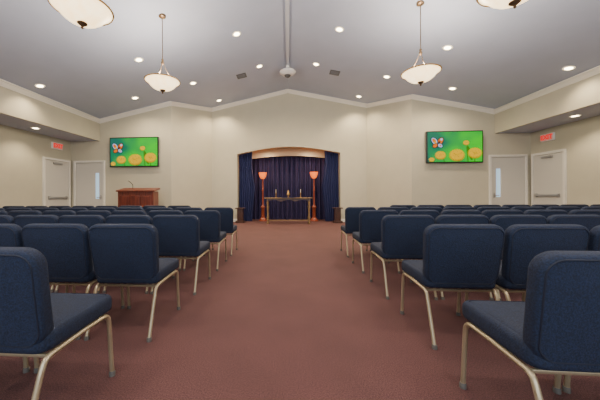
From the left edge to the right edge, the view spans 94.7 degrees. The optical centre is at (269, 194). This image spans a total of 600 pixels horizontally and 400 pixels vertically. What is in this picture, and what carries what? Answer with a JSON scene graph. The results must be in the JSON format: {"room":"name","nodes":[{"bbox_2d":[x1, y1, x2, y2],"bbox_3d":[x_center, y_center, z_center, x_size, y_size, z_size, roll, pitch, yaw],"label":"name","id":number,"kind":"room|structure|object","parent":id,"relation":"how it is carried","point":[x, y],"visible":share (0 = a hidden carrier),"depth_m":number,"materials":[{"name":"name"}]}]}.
{"room":"funeral home chapel","nodes":[
{"label":"funeral home chapel","id":0,"kind":"room"},
{"bbox_2d":[0,124,70,207],"bbox_3d":[-7.503,-0.396,3.104,0.100,2.970,13.200,0,0,4],"label":"wall","id":1,"kind":"structure","parent":0,"point":[22,152],"depth_m":7.96,"materials":[{"name":"paint"}]},
{"bbox_2d":[42,157,70,206],"bbox_3d":[-7.004,-0.053,9.084,0.100,2.280,1.060,0,0,4],"label":"door","id":2,"kind":"structure","parent":1,"relation":"in","point":[56,175],"depth_m":9.02,"materials":[{"name":"grey paint"}]},
{"bbox_2d":[51,142,62,149],"bbox_3d":[-7.026,-1.613,9.085,0.072,0.210,0.400,0,0,4],"label":"exit sign","id":3,"kind":"object","parent":1,"relation":"attached to","point":[54,145],"visible":1,"depth_m":9.02,"materials":[{"name":"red plastic"}]},
{"bbox_2d":[0,86,99,140],"bbox_3d":[-6.415,-2.255,3.031,0.060,0.736,13.200,0,0,4],"label":"wall","id":4,"kind":"structure","parent":0,"point":[12,103],"depth_m":7.43,"materials":[{"name":"paint"}]},
{"bbox_2d":[0,79,100,122],"bbox_3d":[-6.337,-2.558,3.026,0.100,0.130,13.200,0,0,4],"label":"trim","id":5,"kind":"structure","parent":4,"relation":"attached to","point":[3,83],"depth_m":7.38,"materials":[{"name":"beige paint"}]},
{"bbox_2d":[71,106,171,207],"bbox_3d":[-5.250,-1.054,9.619,3.740,4.262,0.100,0,0,4],"label":"wall","id":6,"kind":"structure","parent":0,"point":[154,123],"depth_m":9.53,"materials":[{"name":"paint"}]},
{"bbox_2d":[73,160,105,206],"bbox_3d":[-6.309,-0.057,9.583,1.140,2.280,0.112,0,0,4],"label":"door","id":7,"kind":"structure","parent":6,"relation":"in","point":[89,180],"depth_m":9.60,"materials":[{"name":"grey paint"}]},
{"bbox_2d":[110,137,158,166],"bbox_3d":[-4.671,-1.476,9.460,1.730,1.020,0.139,0,0,4],"label":"television","id":8,"kind":"object","parent":6,"relation":"attached to","point":[124,151],"visible":1,"depth_m":9.42,"materials":[{"name":"black plastic"}]},
{"bbox_2d":[100,101,171,122],"bbox_3d":[-4.677,-2.845,9.480,2.619,0.698,0.100,0,0,4],"label":"trim","id":9,"kind":"structure","parent":6,"relation":"attached to","point":[165,104],"depth_m":9.47,"materials":[{"name":"beige paint"}]},
{"bbox_2d":[171,106,211,209],"bbox_3d":[-2.877,-1.175,10.188,0.094,4.479,1.806,0,0,37],"label":"wall","id":10,"kind":"structure","parent":0,"point":[191,129],"depth_m":10.10,"materials":[{"name":"paint"}]},
{"bbox_2d":[170,101,212,111],"bbox_3d":[-2.810,-3.241,10.130,0.100,0.354,1.862,0,0,37],"label":"trim","id":11,"kind":"structure","parent":10,"relation":"attached to","point":[177,104],"depth_m":10.04,"materials":[{"name":"beige paint"}]},
{"bbox_2d":[212,93,366,218],"bbox_3d":[0.705,-1.519,10.726,6.000,5.130,0.100,0,0,4],"label":"wall","id":12,"kind":"structure","parent":0,"point":[284,120],"depth_m":10.67,"materials":[{"name":"paint"}]},
{"bbox_2d":[212,89,287,111],"bbox_3d":[-0.810,-3.685,10.726,3.059,0.794,0.100,0,0,4],"label":"trim","id":13,"kind":"structure","parent":12,"relation":"attached to","point":[285,91],"depth_m":10.72,"materials":[{"name":"beige paint"}]},
{"bbox_2d":[238,147,339,207],"bbox_3d":[0.763,-0.484,11.525,4.200,3.060,1.400,0,0,4],"label":"wall niche","id":14,"kind":"object","parent":12,"relation":"in","point":[280,147],"visible":0.05,"depth_m":11.08,"materials":[{"name":"paint"}]},
{"bbox_2d":[239,152,254,220],"bbox_3d":[-0.922,-0.343,11.025,0.642,2.776,0.116,0,0,4],"label":"drape","id":15,"kind":"object","parent":14,"relation":"hanging from","point":[246,180],"visible":0.88,"depth_m":11.02,"materials":[{"name":"blue fabric"}]},
{"bbox_2d":[252,156,324,218],"bbox_3d":[0.780,-0.384,11.774,3.920,2.840,0.222,0,0,4],"label":"stage curtain","id":16,"kind":"object","parent":14,"relation":"hanging from","point":[284,173],"visible":0.59,"depth_m":11.78,"materials":[{"name":"fabric"}]},
{"bbox_2d":[242,148,334,158],"bbox_3d":[0.755,-1.712,11.510,3.900,0.464,0.030,0,0,4],"label":"trim","id":17,"kind":"structure","parent":14,"relation":"attached to","point":[309,152],"depth_m":11.49,"materials":[{"name":"beige"}]},
{"bbox_2d":[322,151,338,220],"bbox_3d":[2.368,-0.360,10.807,0.642,2.776,0.116,0,0,4],"label":"drape","id":18,"kind":"object","parent":14,"relation":"hanging from","point":[330,185],"visible":0.94,"depth_m":10.80,"materials":[{"name":"blue fabric"}]},
{"bbox_2d":[287,89,366,107],"bbox_3d":[2.183,-3.701,10.527,3.059,0.794,0.100,0,0,4],"label":"trim","id":19,"kind":"structure","parent":12,"relation":"attached to","point":[349,102],"depth_m":10.52,"materials":[{"name":"beige paint"}]},
{"bbox_2d":[0,219,599,399],"bbox_3d":[0.278,1.099,4.091,15.600,0.100,16.400,0,0,4],"label":"floor","id":20,"kind":"structure","parent":0,"point":[288,315],"depth_m":1.99,"materials":[{"name":"red carpet"}]},
{"bbox_2d":[0,210,7,214],"bbox_3d":[-4.154,0.652,4.323,0.523,0.840,0.587,0,0,4],"label":"chair","id":21,"kind":"object","parent":20,"relation":"on","point":[2,212],"visible":0.13,"depth_m":4.08,"materials":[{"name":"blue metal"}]},
{"bbox_2d":[0,215,13,223],"bbox_3d":[-3.148,0.647,3.330,0.523,0.840,0.587,0,0,4],"label":"chair","id":22,"kind":"object","parent":20,"relation":"on","point":[4,219],"visible":0.12,"depth_m":3.08,"materials":[{"name":"blue fabric"}]},
{"bbox_2d":[2,206,24,208],"bbox_3d":[-5.633,0.660,6.268,0.523,0.840,0.587,0,0,3],"label":"chair","id":23,"kind":"object","parent":20,"relation":"on","point":[4,207],"visible":0.08,"depth_m":6.02,"materials":[{"name":"blue fabric"}]},
{"bbox_2d":[5,208,31,211],"bbox_3d":[-4.626,0.654,5.287,0.523,0.840,0.587,0,0,3],"label":"chair","id":24,"kind":"object","parent":20,"relation":"on","point":[6,209],"visible":0.17,"depth_m":5.04,"materials":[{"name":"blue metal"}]},
{"bbox_2d":[8,210,41,217],"bbox_3d":[-3.620,0.649,4.292,0.523,0.840,0.587,0,0,4],"label":"chair","id":25,"kind":"object","parent":20,"relation":"on","point":[14,213],"visible":0.17,"depth_m":4.05,"materials":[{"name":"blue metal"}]},
{"bbox_2d":[23,357,29,372],"bbox_3d":[-1.714,0.639,1.390,0.523,0.840,0.587,0,0,4],"label":"chair","id":26,"kind":"object","parent":20,"relation":"on","point":[26,368],"visible":0.09,"depth_m":1.63,"materials":[{"name":"beige metal"}]},
{"bbox_2d":[0,224,68,292],"bbox_3d":[-2.162,0.641,2.341,0.523,0.840,0.587,0,0,5],"label":"chair","id":27,"kind":"object","parent":20,"relation":"on","point":[10,234],"visible":0.12,"depth_m":2.09,"materials":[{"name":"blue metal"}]},
{"bbox_2d":[14,215,58,291],"bbox_3d":[-2.613,0.644,3.306,0.523,0.840,0.587,0,0,4],"label":"chair","id":28,"kind":"object","parent":20,"relation":"on","point":[21,220],"visible":0.2,"depth_m":3.06,"materials":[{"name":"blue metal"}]},
{"bbox_2d":[25,206,47,208],"bbox_3d":[-5.099,0.657,6.231,0.523,0.840,0.587,0,0,3],"label":"chair","id":29,"kind":"object","parent":20,"relation":"on","point":[32,207],"visible":0.06,"depth_m":5.98,"materials":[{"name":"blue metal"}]},
{"bbox_2d":[32,208,58,212],"bbox_3d":[-4.094,0.652,5.239,0.523,0.840,0.587,0,0,5],"label":"chair","id":30,"kind":"object","parent":20,"relation":"on","point":[42,210],"visible":0.14,"depth_m":4.99,"materials":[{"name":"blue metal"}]},
{"bbox_2d":[0,247,115,399],"bbox_3d":[-1.180,0.636,1.353,0.523,0.840,0.587,0,0,4],"label":"chair","id":31,"kind":"object","parent":20,"relation":"on","point":[35,320],"visible":1,"depth_m":1.15,"materials":[{"name":"blue fabric"}]},
{"bbox_2d":[42,210,75,216],"bbox_3d":[-3.087,0.646,4.259,0.523,0.840,0.587,0,0,5],"label":"chair","id":32,"kind":"object","parent":20,"relation":"on","point":[58,213],"visible":0.14,"depth_m":4.01,"materials":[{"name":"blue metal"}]},
{"bbox_2d":[48,206,70,209],"bbox_3d":[-4.566,0.654,6.199,0.523,0.840,0.587,0,0,5],"label":"chair","id":33,"kind":"object","parent":20,"relation":"on","point":[58,207],"visible":0.13,"depth_m":5.95,"materials":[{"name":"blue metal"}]},
{"bbox_2d":[21,224,124,339],"bbox_3d":[-1.627,0.639,2.309,0.523,0.840,0.587,0,0,4],"label":"chair","id":34,"kind":"object","parent":20,"relation":"on","point":[66,250],"visible":0.64,"depth_m":2.08,"materials":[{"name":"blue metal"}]},
{"bbox_2d":[60,208,87,212],"bbox_3d":[-3.558,0.649,5.220,0.523,0.840,0.587,0,0,3],"label":"chair","id":35,"kind":"object","parent":20,"relation":"on","point":[76,210],"visible":0.08,"depth_m":4.97,"materials":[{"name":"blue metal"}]},
{"bbox_2d":[54,215,104,293],"bbox_3d":[-2.080,0.641,3.257,0.523,0.840,0.587,0,0,3],"label":"chair","id":36,"kind":"object","parent":20,"relation":"on","point":[87,220],"visible":0.22,"depth_m":3.01,"materials":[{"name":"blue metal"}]},
{"bbox_2d":[72,206,94,208],"bbox_3d":[-4.032,0.651,6.174,0.523,0.840,0.587,0,0,4],"label":"chair","id":37,"kind":"object","parent":20,"relation":"on","point":[87,207],"visible":0.1,"depth_m":5.93,"materials":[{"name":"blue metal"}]},
{"bbox_2d":[76,210,111,218],"bbox_3d":[-2.553,0.643,4.209,0.523,0.840,0.587,0,0,3],"label":"chair","id":38,"kind":"object","parent":20,"relation":"on","point":[104,213],"visible":0.11,"depth_m":3.96,"materials":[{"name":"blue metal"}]},
{"bbox_2d":[88,207,115,212],"bbox_3d":[-3.024,0.646,5.184,0.523,0.840,0.587,0,0,3],"label":"chair","id":39,"kind":"object","parent":20,"relation":"on","point":[111,209],"visible":0.11,"depth_m":4.94,"materials":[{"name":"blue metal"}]},
{"bbox_2d":[111,210,146,214],"bbox_3d":[-2.020,0.641,4.180,0.523,0.840,0.587,0,0,5],"label":"chair","id":40,"kind":"object","parent":20,"relation":"on","point":[116,212],"visible":0.16,"depth_m":3.94,"materials":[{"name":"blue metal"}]},
{"bbox_2d":[116,207,144,210],"bbox_3d":[-2.492,0.643,5.143,0.523,0.840,0.587,0,0,5],"label":"chair","id":41,"kind":"object","parent":20,"relation":"on","point":[120,208],"visible":0.15,"depth_m":4.90,"materials":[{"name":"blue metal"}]},
{"bbox_2d":[84,224,180,341],"bbox_3d":[-1.093,0.636,2.272,0.523,0.840,0.587,0,0,3],"label":"chair","id":42,"kind":"object","parent":20,"relation":"on","point":[123,255],"visible":0.98,"depth_m":2.05,"materials":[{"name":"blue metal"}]},
{"bbox_2d":[103,215,169,293],"bbox_3d":[-1.545,0.638,3.240,0.523,0.840,0.587,0,0,3],"label":"chair","id":43,"kind":"object","parent":20,"relation":"on","point":[111,219],"visible":0.17,"depth_m":2.99,"materials":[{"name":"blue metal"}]},
{"bbox_2d":[116,181,159,207],"bbox_3d":[-4.071,0.315,8.534,1.120,1.513,0.570,0,0,-4],"label":"lectern","id":44,"kind":"object","parent":20,"relation":"on","point":[142,197],"visible":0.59,"depth_m":8.29,"materials":[{"name":"brown wood"}]},
{"bbox_2d":[143,205,165,209],"bbox_3d":[-2.432,0.643,6.048,0.523,0.840,0.587,0,0,5],"label":"chair","id":45,"kind":"object","parent":20,"relation":"on","point":[144,207],"visible":0.09,"depth_m":5.82,"materials":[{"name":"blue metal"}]},
{"bbox_2d":[145,207,172,213],"bbox_3d":[-1.958,0.640,5.102,0.523,0.840,0.587,0,0,5],"label":"chair","id":46,"kind":"object","parent":20,"relation":"on","point":[148,209],"visible":0.15,"depth_m":4.87,"materials":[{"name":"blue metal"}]},
{"bbox_2d":[147,210,193,270],"bbox_3d":[-1.485,0.638,4.148,0.523,0.840,0.587,0,0,4],"label":"chair","id":47,"kind":"object","parent":20,"relation":"on","point":[152,213],"visible":0.27,"depth_m":3.90,"materials":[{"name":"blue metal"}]},
{"bbox_2d":[168,205,190,209],"bbox_3d":[-1.898,0.640,6.010,0.523,0.840,0.587,0,0,5],"label":"chair","id":48,"kind":"object","parent":20,"relation":"on","point":[173,207],"visible":0.12,"depth_m":5.77,"materials":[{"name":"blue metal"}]},
{"bbox_2d":[150,215,210,294],"bbox_3d":[-1.012,0.635,3.199,0.523,0.840,0.587,0,0,4],"label":"chair","id":49,"kind":"object","parent":20,"relation":"on","point":[178,235],"visible":0.9,"depth_m":2.98,"materials":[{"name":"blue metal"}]},
{"bbox_2d":[174,207,210,255],"bbox_3d":[-1.425,0.638,5.063,0.523,0.840,0.587,0,0,4],"label":"chair","id":50,"kind":"object","parent":20,"relation":"on","point":[183,209],"visible":0.1,"depth_m":4.82,"materials":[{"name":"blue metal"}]},
{"bbox_2d":[183,210,226,270],"bbox_3d":[-0.951,0.635,4.112,0.523,0.840,0.587,0,0,4],"label":"chair","id":51,"kind":"object","parent":20,"relation":"on","point":[209,220],"visible":0.66,"depth_m":3.88,"materials":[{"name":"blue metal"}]},
{"bbox_2d":[203,207,237,255],"bbox_3d":[-0.890,0.635,5.035,0.523,0.840,0.587,0,0,3],"label":"chair","id":52,"kind":"object","parent":20,"relation":"on","point":[226,213],"visible":0.59,"depth_m":4.81,"materials":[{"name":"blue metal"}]},
{"bbox_2d":[235,208,245,222],"bbox_3d":[-1.131,0.771,10.518,0.360,0.570,0.300,0,0,4],"label":"pedestal stand","id":53,"kind":"object","parent":20,"relation":"on","point":[240,211],"visible":1,"depth_m":10.42,"materials":[{"name":"brown wood"}]},
{"bbox_2d":[259,172,266,220],"bbox_3d":[-0.290,0.071,11.164,0.340,1.960,0.340,0,0,4],"label":"floor lamp","id":54,"kind":"object","parent":20,"relation":"on","point":[262,175],"visible":0.99,"depth_m":11.11,"materials":[{"name":"brown paint"}]},
{"bbox_2d":[264,197,311,223],"bbox_3d":[0.672,0.569,10.078,1.740,0.955,0.520,0,0,4],"label":"altar table","id":55,"kind":"object","parent":20,"relation":"on","point":[282,198],"visible":0.99,"depth_m":9.89,"materials":[{"name":"brown paint"}]},
{"bbox_2d":[310,172,317,220],"bbox_3d":[1.765,0.061,11.027,0.340,1.960,0.340,0,0,4],"label":"floor lamp","id":56,"kind":"object","parent":20,"relation":"on","point":[313,174],"visible":0.98,"depth_m":10.97,"materials":[{"name":"brown paint"}]},
{"bbox_2d":[332,207,342,222],"bbox_3d":[2.521,0.752,10.276,0.360,0.570,0.300,0,0,4],"label":"pedestal stand","id":57,"kind":"object","parent":20,"relation":"on","point":[337,210],"visible":0.98,"depth_m":10.17,"materials":[{"name":"brown wood"}]},
{"bbox_2d":[340,207,376,257],"bbox_3d":[1.555,0.622,4.877,0.523,0.840,0.587,0,0,4],"label":"chair","id":58,"kind":"object","parent":20,"relation":"on","point":[351,225],"visible":0.58,"depth_m":4.67,"materials":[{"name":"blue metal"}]},
{"bbox_2d":[352,210,400,273],"bbox_3d":[1.494,0.622,3.944,0.523,0.840,0.587,0,0,3],"label":"chair","id":59,"kind":"object","parent":20,"relation":"on","point":[369,220],"visible":0.57,"depth_m":3.73,"materials":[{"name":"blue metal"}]},
{"bbox_2d":[370,207,408,250],"bbox_3d":[2.087,0.619,4.827,0.523,0.840,0.587,0,0,4],"label":"chair","id":60,"kind":"object","parent":20,"relation":"on","point":[398,209],"visible":0.16,"depth_m":4.58,"materials":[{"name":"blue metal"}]},
{"bbox_2d":[390,205,415,209],"bbox_3d":[2.683,0.616,5.714,0.523,0.840,0.587,0,0,4],"label":"chair","id":61,"kind":"object","parent":20,"relation":"on","point":[409,207],"visible":0.12,"depth_m":5.46,"materials":[{"name":"blue metal"}]},
{"bbox_2d":[370,215,437,299],"bbox_3d":[1.432,0.623,3.024,0.523,0.840,0.587,0,0,4],"label":"chair","id":62,"kind":"object","parent":20,"relation":"on","point":[401,235],"visible":0.81,"depth_m":2.81,"materials":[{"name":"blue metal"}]},
{"bbox_2d":[388,210,439,272],"bbox_3d":[2.027,0.620,3.909,0.523,0.840,0.587,0,0,4],"label":"chair","id":63,"kind":"object","parent":20,"relation":"on","point":[433,213],"visible":0.12,"depth_m":3.66,"materials":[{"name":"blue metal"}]},
{"bbox_2d":[410,207,442,212],"bbox_3d":[2.621,0.616,4.790,0.523,0.840,0.587,0,0,4],"label":"chair","id":64,"kind":"object","parent":20,"relation":"on","point":[439,209],"visible":0.15,"depth_m":4.54,"materials":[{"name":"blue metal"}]},
{"bbox_2d":[417,205,443,208],"bbox_3d":[3.216,0.613,5.679,0.523,0.840,0.587,0,0,5],"label":"chair","id":65,"kind":"object","parent":20,"relation":"on","point":[441,206],"visible":0.16,"depth_m":5.43,"materials":[{"name":"blue metal"}]},
{"bbox_2d":[400,224,504,349],"bbox_3d":[1.372,0.623,2.126,0.523,0.840,0.587,0,0,4],"label":"chair","id":66,"kind":"object","parent":20,"relation":"on","point":[464,257],"visible":0.98,"depth_m":1.91,"materials":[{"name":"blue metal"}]},
{"bbox_2d":[416,215,493,300],"bbox_3d":[1.968,0.620,3.007,0.523,0.840,0.587,0,0,3],"label":"chair","id":67,"kind":"object","parent":20,"relation":"on","point":[441,219],"visible":0.19,"depth_m":2.76,"materials":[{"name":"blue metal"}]},
{"bbox_2d":[445,205,471,206],"bbox_3d":[3.751,0.611,5.655,0.523,0.840,0.587,0,0,4],"label":"chair","id":68,"kind":"object","parent":20,"relation":"on","point":[446,205],"visible":0.1,"depth_m":5.41,"materials":[{"name":"blue fabric"}]},
{"bbox_2d":[443,207,475,209],"bbox_3d":[3.156,0.614,4.774,0.523,0.840,0.587,0,0,4],"label":"chair","id":69,"kind":"object","parent":20,"relation":"on","point":[444,208],"visible":0.12,"depth_m":4.53,"materials":[{"name":"blue metal"}]},
{"bbox_2d":[440,210,481,214],"bbox_3d":[2.561,0.617,3.875,0.523,0.840,0.587,0,0,3],"label":"chair","id":70,"kind":"object","parent":20,"relation":"on","point":[444,212],"visible":0.15,"depth_m":3.63,"materials":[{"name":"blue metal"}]},
{"bbox_2d":[473,205,500,209],"bbox_3d":[4.285,0.608,5.610,0.523,0.840,0.587,0,0,3],"label":"chair","id":71,"kind":"object","parent":20,"relation":"on","point":[474,206],"visible":0.12,"depth_m":5.37,"materials":[{"name":"blue fabric"}]},
{"bbox_2d":[477,207,510,211],"bbox_3d":[3.689,0.611,4.716,0.523,0.840,0.587,0,0,4],"label":"chair","id":72,"kind":"object","parent":20,"relation":"on","point":[480,209],"visible":0.12,"depth_m":4.47,"materials":[{"name":"blue metal"}]},
{"bbox_2d":[481,210,523,219],"bbox_3d":[3.095,0.614,3.851,0.523,0.840,0.587,0,0,4],"label":"chair","id":73,"kind":"object","parent":20,"relation":"on","point":[489,213],"visible":0.21,"depth_m":3.61,"materials":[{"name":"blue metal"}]},
{"bbox_2d":[501,204,530,207],"bbox_3d":[4.817,0.605,5.569,0.523,0.840,0.587,0,0,5],"label":"chair","id":74,"kind":"object","parent":20,"relation":"on","point":[508,205],"visible":0.07,"depth_m":5.33,"materials":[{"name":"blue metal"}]},
{"bbox_2d":[490,215,546,300],"bbox_3d":[2.500,0.617,2.958,0.523,0.840,0.587,0,0,4],"label":"chair","id":75,"kind":"object","parent":20,"relation":"on","point":[504,221],"visible":0.23,"depth_m":2.71,"materials":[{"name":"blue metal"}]},
{"bbox_2d":[465,224,589,300],"bbox_3d":[1.906,0.620,2.087,0.523,0.840,0.587,0,0,3],"label":"chair","id":76,"kind":"object","parent":20,"relation":"on","point":[523,242],"visible":0.53,"depth_m":1.86,"materials":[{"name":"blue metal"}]},
{"bbox_2d":[511,207,545,212],"bbox_3d":[4.222,0.608,4.684,0.523,0.840,0.587,0,0,5],"label":"chair","id":77,"kind":"object","parent":20,"relation":"on","point":[523,209],"visible":0.16,"depth_m":4.44,"materials":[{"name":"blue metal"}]},
{"bbox_2d":[459,251,599,399],"bbox_3d":[1.255,0.624,1.199,0.523,0.840,0.587,0,0,5],"label":"chair","id":78,"kind":"object","parent":20,"relation":"on","point":[555,330],"visible":1,"depth_m":1.01,"materials":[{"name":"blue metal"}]},
{"bbox_2d":[531,204,558,208],"bbox_3d":[5.351,0.602,5.532,0.523,0.840,0.587,0,0,4],"label":"chair","id":79,"kind":"object","parent":20,"relation":"on","point":[545,206],"visible":0.09,"depth_m":5.30,"materials":[{"name":"blue fabric"}]},
{"bbox_2d":[524,210,567,217],"bbox_3d":[3.628,0.611,3.811,0.523,0.840,0.587,0,0,4],"label":"chair","id":80,"kind":"object","parent":20,"relation":"on","point":[546,213],"visible":0.19,"depth_m":3.56,"materials":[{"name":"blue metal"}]},
{"bbox_2d":[546,206,580,212],"bbox_3d":[4.758,0.605,4.653,0.523,0.840,0.587,0,0,3],"label":"chair","id":81,"kind":"object","parent":20,"relation":"on","point":[568,209],"visible":0.14,"depth_m":4.41,"materials":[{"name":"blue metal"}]},
{"bbox_2d":[562,375,570,393],"bbox_3d":[1.791,0.621,1.173,0.523,0.840,0.587,0,0,3],"label":"chair","id":82,"kind":"object","parent":20,"relation":"on","point":[566,388],"visible":0.2,"depth_m":1.45,"materials":[{"name":"beige metal"}]},
{"bbox_2d":[546,215,599,230],"bbox_3d":[3.035,0.614,2.929,0.523,0.840,0.587,0,0,3],"label":"chair","id":83,"kind":"object","parent":20,"relation":"on","point":[589,221],"visible":0.1,"depth_m":2.68,"materials":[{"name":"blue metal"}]},
{"bbox_2d":[560,204,588,207],"bbox_3d":[5.886,0.599,5.513,0.523,0.840,0.587,0,0,4],"label":"chair","id":84,"kind":"object","parent":20,"relation":"on","point":[576,205],"visible":0.11,"depth_m":5.27,"materials":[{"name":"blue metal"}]},
{"bbox_2d":[568,210,599,214],"bbox_3d":[4.162,0.608,3.764,0.523,0.840,0.587,0,0,3],"label":"chair","id":85,"kind":"object","parent":20,"relation":"on","point":[572,212],"visible":0.09,"depth_m":3.52,"materials":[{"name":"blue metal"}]},
{"bbox_2d":[581,206,599,209],"bbox_3d":[5.290,0.602,4.612,0.523,0.840,0.587,0,0,4],"label":"chair","id":86,"kind":"object","parent":20,"relation":"on","point":[585,207],"visible":0.1,"depth_m":4.38,"materials":[{"name":"blue fabric"}]},
{"bbox_2d":[587,225,599,250],"bbox_3d":[2.439,0.617,2.037,0.523,0.840,0.587,0,0,3],"label":"chair","id":87,"kind":"object","parent":20,"relation":"on","point":[594,240],"visible":0.09,"depth_m":1.84,"materials":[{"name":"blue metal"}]},
{"bbox_2d":[0,0,599,141],"bbox_3d":[0.209,-3.051,3.393,15.480,2.260,14.800,0,0,4],"label":"ceiling","id":88,"kind":"structure","parent":0,"point":[497,58],"depth_m":6.35,"materials":[{"name":"paint"}]},
{"bbox_2d":[35,84,44,87],"bbox_3d":[-5.723,-2.713,6.843,0.204,0.050,0.209,0,0,10],"label":"recessed light","id":89,"kind":"object","parent":88,"relation":"in","point":[36,85],"visible":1,"depth_m":6.84,"materials":[{"name":"beige"}]},
{"bbox_2d":[47,0,113,28],"bbox_3d":[-2.260,-2.774,3.306,0.676,1.561,0.676,0,0,4],"label":"pendant light","id":90,"kind":"object","parent":88,"relation":"hanging from","point":[90,14],"visible":1,"depth_m":3.21,"materials":[{"name":"white glass"}]},
{"bbox_2d":[134,57,142,61],"bbox_3d":[-3.182,-3.279,6.674,0.204,0.050,0.209,0,0,10],"label":"recessed light","id":91,"kind":"object","parent":88,"relation":"in","point":[138,59],"visible":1,"depth_m":6.66,"materials":[{"name":"beige"}]},
{"bbox_2d":[144,13,180,93],"bbox_3d":[-2.120,-2.775,5.421,0.676,1.561,0.676,0,0,4],"label":"pendant light","id":92,"kind":"object","parent":88,"relation":"hanging from","point":[158,81],"visible":1,"depth_m":5.29,"materials":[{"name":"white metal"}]},
{"bbox_2d":[232,31,240,36],"bbox_3d":[-0.790,-3.813,6.515,0.204,0.050,0.209,0,0,10],"label":"recessed light","id":93,"kind":"object","parent":88,"relation":"in","point":[236,33],"visible":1,"depth_m":6.51,"materials":[{"name":"white"}]},
{"bbox_2d":[236,73,246,78],"bbox_3d":[-0.895,-3.753,8.677,0.296,0.080,0.300,0,0,4],"label":"ceiling vent","id":94,"kind":"object","parent":88,"relation":"in","point":[243,75],"visible":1,"depth_m":8.66,"materials":[{"name":"grey metal"}]},
{"bbox_2d":[285,0,288,65],"bbox_3d":[0.131,-4.051,2.295,0.090,0.060,12.600,0,0,4],"label":"pole","id":95,"kind":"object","parent":88,"relation":"attached to","point":[286,1],"depth_m":6.64,"materials":[{"name":"white metal"}]},
{"bbox_2d":[280,65,295,77],"bbox_3d":[0.550,-3.873,8.581,0.500,0.420,0.500,0,0,4],"label":"ceiling speaker","id":96,"kind":"object","parent":88,"relation":"attached to","point":[287,72],"visible":0.98,"depth_m":8.47,"materials":[{"name":"white plastic"}]},
{"bbox_2d":[329,70,339,75],"bbox_3d":[1.996,-3.768,8.485,0.296,0.080,0.300,0,0,4],"label":"ceiling vent","id":97,"kind":"object","parent":88,"relation":"in","point":[332,72],"visible":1,"depth_m":8.47,"materials":[{"name":"grey metal"}]},
{"bbox_2d":[335,27,343,31],"bbox_3d":[1.605,-3.825,6.356,0.204,0.050,0.209,0,0,10],"label":"recessed light","id":98,"kind":"object","parent":88,"relation":"in","point":[338,29],"visible":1,"depth_m":6.35,"materials":[{"name":"beige"}]},
{"bbox_2d":[401,0,441,85],"bbox_3d":[2.789,-2.800,5.095,0.676,1.561,0.676,0,0,4],"label":"pendant light","id":99,"kind":"object","parent":88,"relation":"hanging from","point":[419,74],"visible":1,"depth_m":4.97,"materials":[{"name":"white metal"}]},
{"bbox_2d":[442,45,452,49],"bbox_3d":[4.002,-3.317,6.197,0.204,0.050,0.209,0,0,10],"label":"recessed light","id":100,"kind":"object","parent":88,"relation":"in","point":[447,47],"visible":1,"depth_m":6.19,"materials":[{"name":"beige"}]},
{"bbox_2d":[476,0,526,8],"bbox_3d":[2.649,-2.800,2.980,0.676,1.561,0.676,0,0,4],"label":"pendant light","id":101,"kind":"object","parent":88,"relation":"hanging from","point":[498,4],"visible":1,"depth_m":3.05,"materials":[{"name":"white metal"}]},
{"bbox_2d":[562,66,575,70],"bbox_3d":[6.550,-2.777,6.028,0.204,0.050,0.209,0,0,10],"label":"recessed light","id":102,"kind":"object","parent":88,"relation":"in","point":[567,68],"visible":1,"depth_m":6.03,"materials":[{"name":"beige"}]},
{"bbox_2d":[367,99,411,209],"bbox_3d":[4.187,-1.211,9.719,0.094,4.479,1.806,0,0,-30],"label":"wall","id":103,"kind":"structure","parent":0,"point":[389,126],"depth_m":9.63,"materials":[{"name":"paint"}]},
{"bbox_2d":[365,94,411,107],"bbox_3d":[4.091,-3.277,9.671,0.100,0.354,1.862,0,0,-30],"label":"trim","id":104,"kind":"structure","parent":103,"relation":"attached to","point":[406,97],"depth_m":9.55,"materials":[{"name":"beige paint"}]},
{"bbox_2d":[411,99,530,206],"bbox_3d":[6.464,-1.115,8.841,3.740,4.262,0.100,0,0,4],"label":"wall","id":105,"kind":"structure","parent":0,"point":[444,184],"depth_m":8.82,"materials":[{"name":"paint"}]},
{"bbox_2d":[410,94,493,113],"bbox_3d":[5.860,-2.900,8.780,2.619,0.698,0.100,0,0,4],"label":"trim","id":106,"kind":"structure","parent":105,"relation":"attached to","point":[414,97],"depth_m":8.78,"materials":[{"name":"beige paint"}]},
{"bbox_2d":[425,130,482,162],"bbox_3d":[5.866,-1.531,8.761,1.730,1.020,0.139,0,0,4],"label":"television","id":107,"kind":"object","parent":105,"relation":"attached to","point":[441,146],"visible":1,"depth_m":8.72,"materials":[{"name":"black plastic"}]},
{"bbox_2d":[488,154,527,205],"bbox_3d":[7.520,-0.129,8.665,1.140,2.280,0.112,0,0,4],"label":"door","id":108,"kind":"structure","parent":105,"relation":"in","point":[507,174],"depth_m":8.68,"materials":[{"name":"grey paint"}]},
{"bbox_2d":[495,73,599,132],"bbox_3d":[6.736,-2.324,2.158,0.060,0.736,13.200,0,0,4],"label":"wall","id":109,"kind":"structure","parent":0,"point":[586,92],"depth_m":6.83,"materials":[{"name":"paint"}]},
{"bbox_2d":[493,65,599,113],"bbox_3d":[6.654,-2.626,2.163,0.100,0.130,13.200,0,0,4],"label":"trim","id":110,"kind":"structure","parent":109,"relation":"attached to","point":[596,70],"depth_m":6.78,"materials":[{"name":"beige paint"}]},
{"bbox_2d":[531,115,599,205],"bbox_3d":[7.843,-0.476,2.085,0.100,2.970,13.200,0,0,4],"label":"wall","id":111,"kind":"structure","parent":0,"point":[581,138],"depth_m":7.22,"materials":[{"name":"paint"}]},
{"bbox_2d":[540,132,554,141],"bbox_3d":[8.149,-1.693,8.077,0.072,0.210,0.400,0,0,4],"label":"exit sign","id":112,"kind":"object","parent":111,"relation":"attached to","point":[550,136],"visible":1,"depth_m":8.04,"materials":[{"name":"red plastic"}]},
{"bbox_2d":[531,149,566,205],"bbox_3d":[8.143,-0.133,8.078,0.100,2.280,1.060,0,0,4],"label":"door","id":113,"kind":"structure","parent":111,"relation":"in","point":[549,171],"depth_m":8.01,"materials":[{"name":"grey paint"}]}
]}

